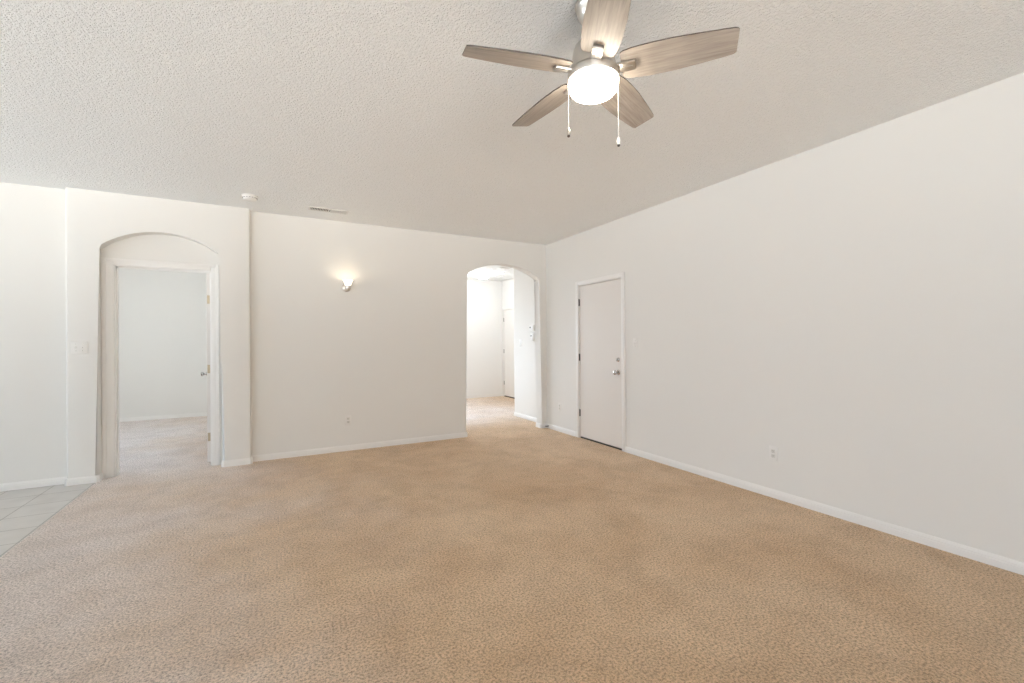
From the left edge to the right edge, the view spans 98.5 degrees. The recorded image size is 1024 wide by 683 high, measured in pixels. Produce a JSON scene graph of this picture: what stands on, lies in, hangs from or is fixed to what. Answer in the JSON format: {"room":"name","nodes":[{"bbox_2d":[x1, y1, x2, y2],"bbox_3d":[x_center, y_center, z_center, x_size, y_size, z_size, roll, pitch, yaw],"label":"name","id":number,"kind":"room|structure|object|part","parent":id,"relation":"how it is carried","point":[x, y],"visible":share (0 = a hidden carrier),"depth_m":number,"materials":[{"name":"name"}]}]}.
{"room":"empty living room","nodes":[
{"label":"empty living room","id":0,"kind":"room"},
{"bbox_2d":[0,182,66,483],"bbox_3d":[-6.504,-0.031,2.939,5.330,2.746,0.140,0,0,-28],"label":"wall","id":1,"kind":"structure","parent":0,"point":[33,405],"depth_m":4.01,"materials":[{"name":"white paint"}]},
{"bbox_2d":[0,473,103,491],"bbox_3d":[-6.351,1.306,2.894,5.544,0.066,0.134,0,0,-28],"label":"baseboard","id":2,"kind":"structure","parent":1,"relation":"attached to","point":[97,478],"depth_m":4.05,"materials":[{"name":"white wood"}]},
{"bbox_2d":[0,483,94,556],"bbox_3d":[-3.988,1.368,-1.516,5.525,0.094,10.120,0,0,-28],"label":"floor tile","id":3,"kind":"structure","parent":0,"point":[22,511],"depth_m":3.52,"materials":[{"name":"white tile"}]},
{"bbox_2d":[65,187,250,478],"bbox_3d":[-3.536,-0.052,4.485,1.522,2.740,0.230,0,0,-28],"label":"wall","id":4,"kind":"structure","parent":0,"point":[99,224],"depth_m":4.35,"materials":[{"name":"white paint"}]},
{"bbox_2d":[71,341,87,353],"bbox_3d":[-4.009,0.054,4.088,0.118,0.116,0.020,0,0,-28],"label":"light switch","id":5,"kind":"object","parent":4,"relation":"attached to","point":[77,347],"visible":1,"depth_m":4.09,"materials":[{"name":"white plastic"}]},
{"bbox_2d":[101,257,219,477],"bbox_3d":[-3.562,0.253,4.528,0.952,2.132,0.127,0,0,-28],"label":"trim","id":6,"kind":"structure","parent":4,"relation":"attached to","point":[110,267],"depth_m":4.32,"materials":[{"name":"white wood"}]},
{"bbox_2d":[201,274,210,461],"bbox_3d":[-3.486,0.286,5.079,0.169,2.035,0.776,0,0,-34],"label":"door","id":7,"kind":"structure","parent":6,"relation":"attached to","point":[207,373],"depth_m":4.77,"materials":[{"name":"white paint"}]},
{"bbox_2d":[119,268,209,417],"bbox_3d":[-6.203,-0.031,7.624,3.100,2.740,0.135,0,0,-28],"label":"wall","id":8,"kind":"structure","parent":0,"point":[163,314],"depth_m":7.63,"materials":[{"name":"white paint"}]},
{"bbox_2d":[119,412,206,421],"bbox_3d":[-6.225,1.306,7.521,2.950,0.066,0.014,0,0,-28],"label":"baseboard","id":9,"kind":"structure","parent":8,"relation":"attached to","point":[127,419],"depth_m":7.62,"materials":[{"name":"white wood"}]},
{"bbox_2d":[250,211,546,455],"bbox_3d":[-1.172,-0.066,5.808,4.040,2.740,0.140,0,0,-28],"label":"wall","id":10,"kind":"structure","parent":0,"point":[388,352],"depth_m":5.38,"materials":[{"name":"white paint"}]},
{"bbox_2d":[221,432,467,466],"bbox_3d":[-1.848,1.275,5.369,2.823,0.066,0.154,0,0,-31],"label":"baseboard","id":11,"kind":"structure","parent":10,"relation":"attached to","point":[245,461],"depth_m":5.22,"materials":[{"name":"white wood"}]},
{"bbox_2d":[342,279,352,291],"bbox_3d":[-1.940,-0.654,5.207,0.122,0.135,0.196,0,0,-28],"label":"wall sconce","id":12,"kind":"object","parent":10,"relation":"attached to","point":[346,286],"visible":1,"depth_m":5.15,"materials":[{"name":"white glass"}]},
{"bbox_3d":[-1.923,-0.682,5.175,0.122,0.079,0.122,0,0,-28],"label":"lamp shade","id":13,"kind":"part","parent":12,"relation":"part of","materials":[{"name":"white glass"}]},
{"bbox_2d":[345,415,350,424],"bbox_3d":[-1.964,0.945,5.293,0.072,0.116,0.009,0,0,-28],"label":"wall outlet","id":14,"kind":"object","parent":10,"relation":"attached to","point":[348,417],"visible":1,"depth_m":5.29,"materials":[{"name":"white plastic"}]},
{"bbox_2d":[466,279,502,395],"bbox_3d":[-1.564,-0.059,9.924,3.250,2.740,0.140,0,0,-28],"label":"wall","id":15,"kind":"structure","parent":0,"point":[484,369],"depth_m":10.34,"materials":[{"name":"white paint"}]},
{"bbox_2d":[502,278,513,366],"bbox_3d":[0.450,-0.073,9.452,0.150,2.740,2.600,0,0,-28],"label":"wall","id":16,"kind":"structure","parent":0,"point":[507,285],"depth_m":10.31,"materials":[{"name":"white paint"}]},
{"bbox_2d":[502,306,513,395],"bbox_3d":[0.056,0.251,10.152,0.145,2.100,0.930,0,0,-28],"label":"trim","id":17,"kind":"structure","parent":16,"relation":"attached to","point":[512,307],"depth_m":10.49,"materials":[{"name":"white wood"}]},
{"bbox_2d":[504,309,514,397],"bbox_3d":[-0.008,0.270,10.128,0.102,2.012,0.818,0,0,-28],"label":"door","id":18,"kind":"structure","parent":16,"relation":"in","point":[508,314],"depth_m":10.26,"materials":[{"name":"white wood"}]},
{"bbox_2d":[0,396,1023,682],"bbox_3d":[-0.583,1.347,2.576,8.600,0.100,14.100,0,0,-28],"label":"floor","id":19,"kind":"structure","parent":0,"point":[511,550],"depth_m":2.41,"materials":[{"name":"beige carpet"}]},
{"bbox_2d":[0,0,1023,280],"bbox_3d":[-2.187,-1.484,1.726,12.100,0.100,14.400,0,0,-28],"label":"ceiling","id":20,"kind":"structure","parent":0,"point":[375,111],"depth_m":2.61,"materials":[{"name":"white paint"}]},
{"bbox_2d":[241,194,257,201],"bbox_3d":[-2.573,-1.405,4.334,0.144,0.046,0.144,0,0,-28],"label":"smoke detector","id":21,"kind":"object","parent":20,"relation":"attached to","point":[248,197],"visible":1,"depth_m":4.30,"materials":[{"name":"white plastic"}]},
{"bbox_2d":[308,206,348,214],"bbox_3d":[-1.996,-1.425,4.809,0.400,0.014,0.130,0,0,-28],"label":"ceiling vent","id":22,"kind":"object","parent":20,"relation":"in","point":[310,207],"visible":1,"depth_m":4.80,"materials":[{"name":"white plastic"}]},
{"bbox_2d":[477,273,488,279],"bbox_3d":[-0.610,-1.370,9.319,0.256,0.131,0.256,0,0,-28],"label":"ceiling light","id":23,"kind":"object","parent":20,"relation":"attached to","point":[483,276],"visible":1,"depth_m":9.23,"materials":[{"name":"white glass"}]},
{"bbox_2d":[462,0,739,146],"bbox_3d":[0.326,-1.143,1.916,1.086,0.614,1.064,0,0,-28],"label":"ceiling fan","id":24,"kind":"object","parent":20,"relation":"hanging from","point":[594,77],"visible":1,"depth_m":1.80,"materials":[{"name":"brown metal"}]},
{"bbox_3d":[0.023,-1.156,1.806,0.441,0.006,0.157,-1,15,-15],"label":"blade","id":25,"kind":"part","parent":24,"relation":"part of","materials":[{"name":"brown wood"}]},
{"bbox_3d":[0.162,-1.157,2.179,0.157,0.006,0.440,-18,9,-32],"label":"blade","id":26,"kind":"part","parent":24,"relation":"part of","materials":[{"name":"brown wood"}]},
{"bbox_3d":[0.246,-1.022,1.908,0.009,0.208,0.006,0,0,7],"label":"pull chain","id":27,"kind":"part","parent":24,"relation":"part of","materials":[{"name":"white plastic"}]},
{"bbox_3d":[0.349,-1.084,1.896,0.213,0.068,0.213,0,0,-28],"label":"lamp shade","id":28,"kind":"part","parent":24,"relation":"part of","materials":[{"name":"white glass"}]},
{"bbox_3d":[0.334,-1.158,1.558,0.157,0.006,0.440,15,1,3],"label":"blade","id":29,"kind":"part","parent":24,"relation":"part of","materials":[{"name":"brown wood"}]},
{"bbox_3d":[0.455,-1.000,1.897,0.009,0.255,0.006,0,0,0],"label":"pull chain","id":30,"kind":"part","parent":24,"relation":"part of","materials":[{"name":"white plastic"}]},
{"bbox_3d":[0.560,-1.159,2.161,0.157,0.006,0.441,-19,-12,37],"label":"blade","id":31,"kind":"part","parent":24,"relation":"part of","materials":[{"name":"brown wood"}]},
{"bbox_3d":[0.666,-1.160,1.778,0.440,0.006,0.157,0,-15,21],"label":"blade","id":32,"kind":"part","parent":24,"relation":"part of","materials":[{"name":"brown wood"}]},
{"bbox_2d":[514,269,536,417],"bbox_3d":[0.835,-0.077,7.575,1.250,2.740,1.070,0,0,-28],"label":"wall","id":33,"kind":"structure","parent":0,"point":[524,292],"depth_m":7.42,"materials":[{"name":"white paint"}]},
{"bbox_2d":[466,393,536,421],"bbox_3d":[-0.719,1.271,8.209,3.100,0.066,3.670,0,0,-28],"label":"baseboard","id":34,"kind":"structure","parent":33,"relation":"attached to","point":[499,394],"depth_m":10.12,"materials":[{"name":"white wood"}]},
{"bbox_2d":[529,325,534,330],"bbox_3d":[0.324,-0.219,7.176,0.028,0.090,0.124,0,0,-28],"label":"thermostat","id":35,"kind":"object","parent":33,"relation":"attached to","point":[531,327],"visible":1,"depth_m":7.16,"materials":[{"name":"white plastic"}]},
{"bbox_2d":[546,72,1023,562],"bbox_3d":[2.971,-0.097,2.223,0.140,2.740,10.100,0,0,-28],"label":"wall","id":36,"kind":"structure","parent":0,"point":[851,307],"depth_m":3.14,"materials":[{"name":"white paint"}]},
{"bbox_2d":[536,422,575,436],"bbox_3d":[0.620,1.260,6.339,0.114,0.066,0.893,0,0,-28],"label":"baseboard","id":37,"kind":"structure","parent":36,"relation":"attached to","point":[553,427],"depth_m":6.37,"materials":[{"name":"white wood"}]},
{"bbox_2d":[578,279,621,448],"bbox_3d":[1.086,0.264,5.558,0.102,2.006,0.826,0,0,-28],"label":"door","id":38,"kind":"structure","parent":36,"relation":"in","point":[600,411],"depth_m":5.54,"materials":[{"name":"white paint"}]},
{"bbox_3d":[1.238,0.369,5.240,0.068,0.064,0.064,0,0,-28],"label":"knob","id":39,"kind":"part","parent":38,"relation":"part of","materials":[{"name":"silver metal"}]},
{"bbox_2d":[575,272,625,451],"bbox_3d":[1.154,0.241,5.588,0.156,2.095,0.940,0,0,-28],"label":"trim","id":40,"kind":"structure","parent":36,"relation":"attached to","point":[621,276],"depth_m":5.36,"materials":[{"name":"white wood"}]},
{"bbox_2d":[580,436,621,449],"bbox_3d":[1.170,1.280,5.591,0.135,0.016,0.818,0,0,-28],"label":"threshold","id":41,"kind":"object","parent":36,"relation":"attached to","point":[581,436],"depth_m":5.55,"materials":[{"name":"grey metal"}]},
{"bbox_2d":[769,446,777,460],"bbox_3d":[2.142,0.918,3.619,0.009,0.116,0.072,0,0,-28],"label":"wall outlet","id":42,"kind":"object","parent":36,"relation":"attached to","point":[773,451],"visible":1,"depth_m":3.61,"materials":[{"name":"white plastic"}]},
{"bbox_2d":[625,446,1023,574],"bbox_3d":[3.314,1.237,1.438,0.014,0.066,8.403,0,0,-28],"label":"baseboard","id":43,"kind":"structure","parent":36,"relation":"attached to","point":[1008,564],"depth_m":3.08,"materials":[{"name":"white wood"}]}
]}

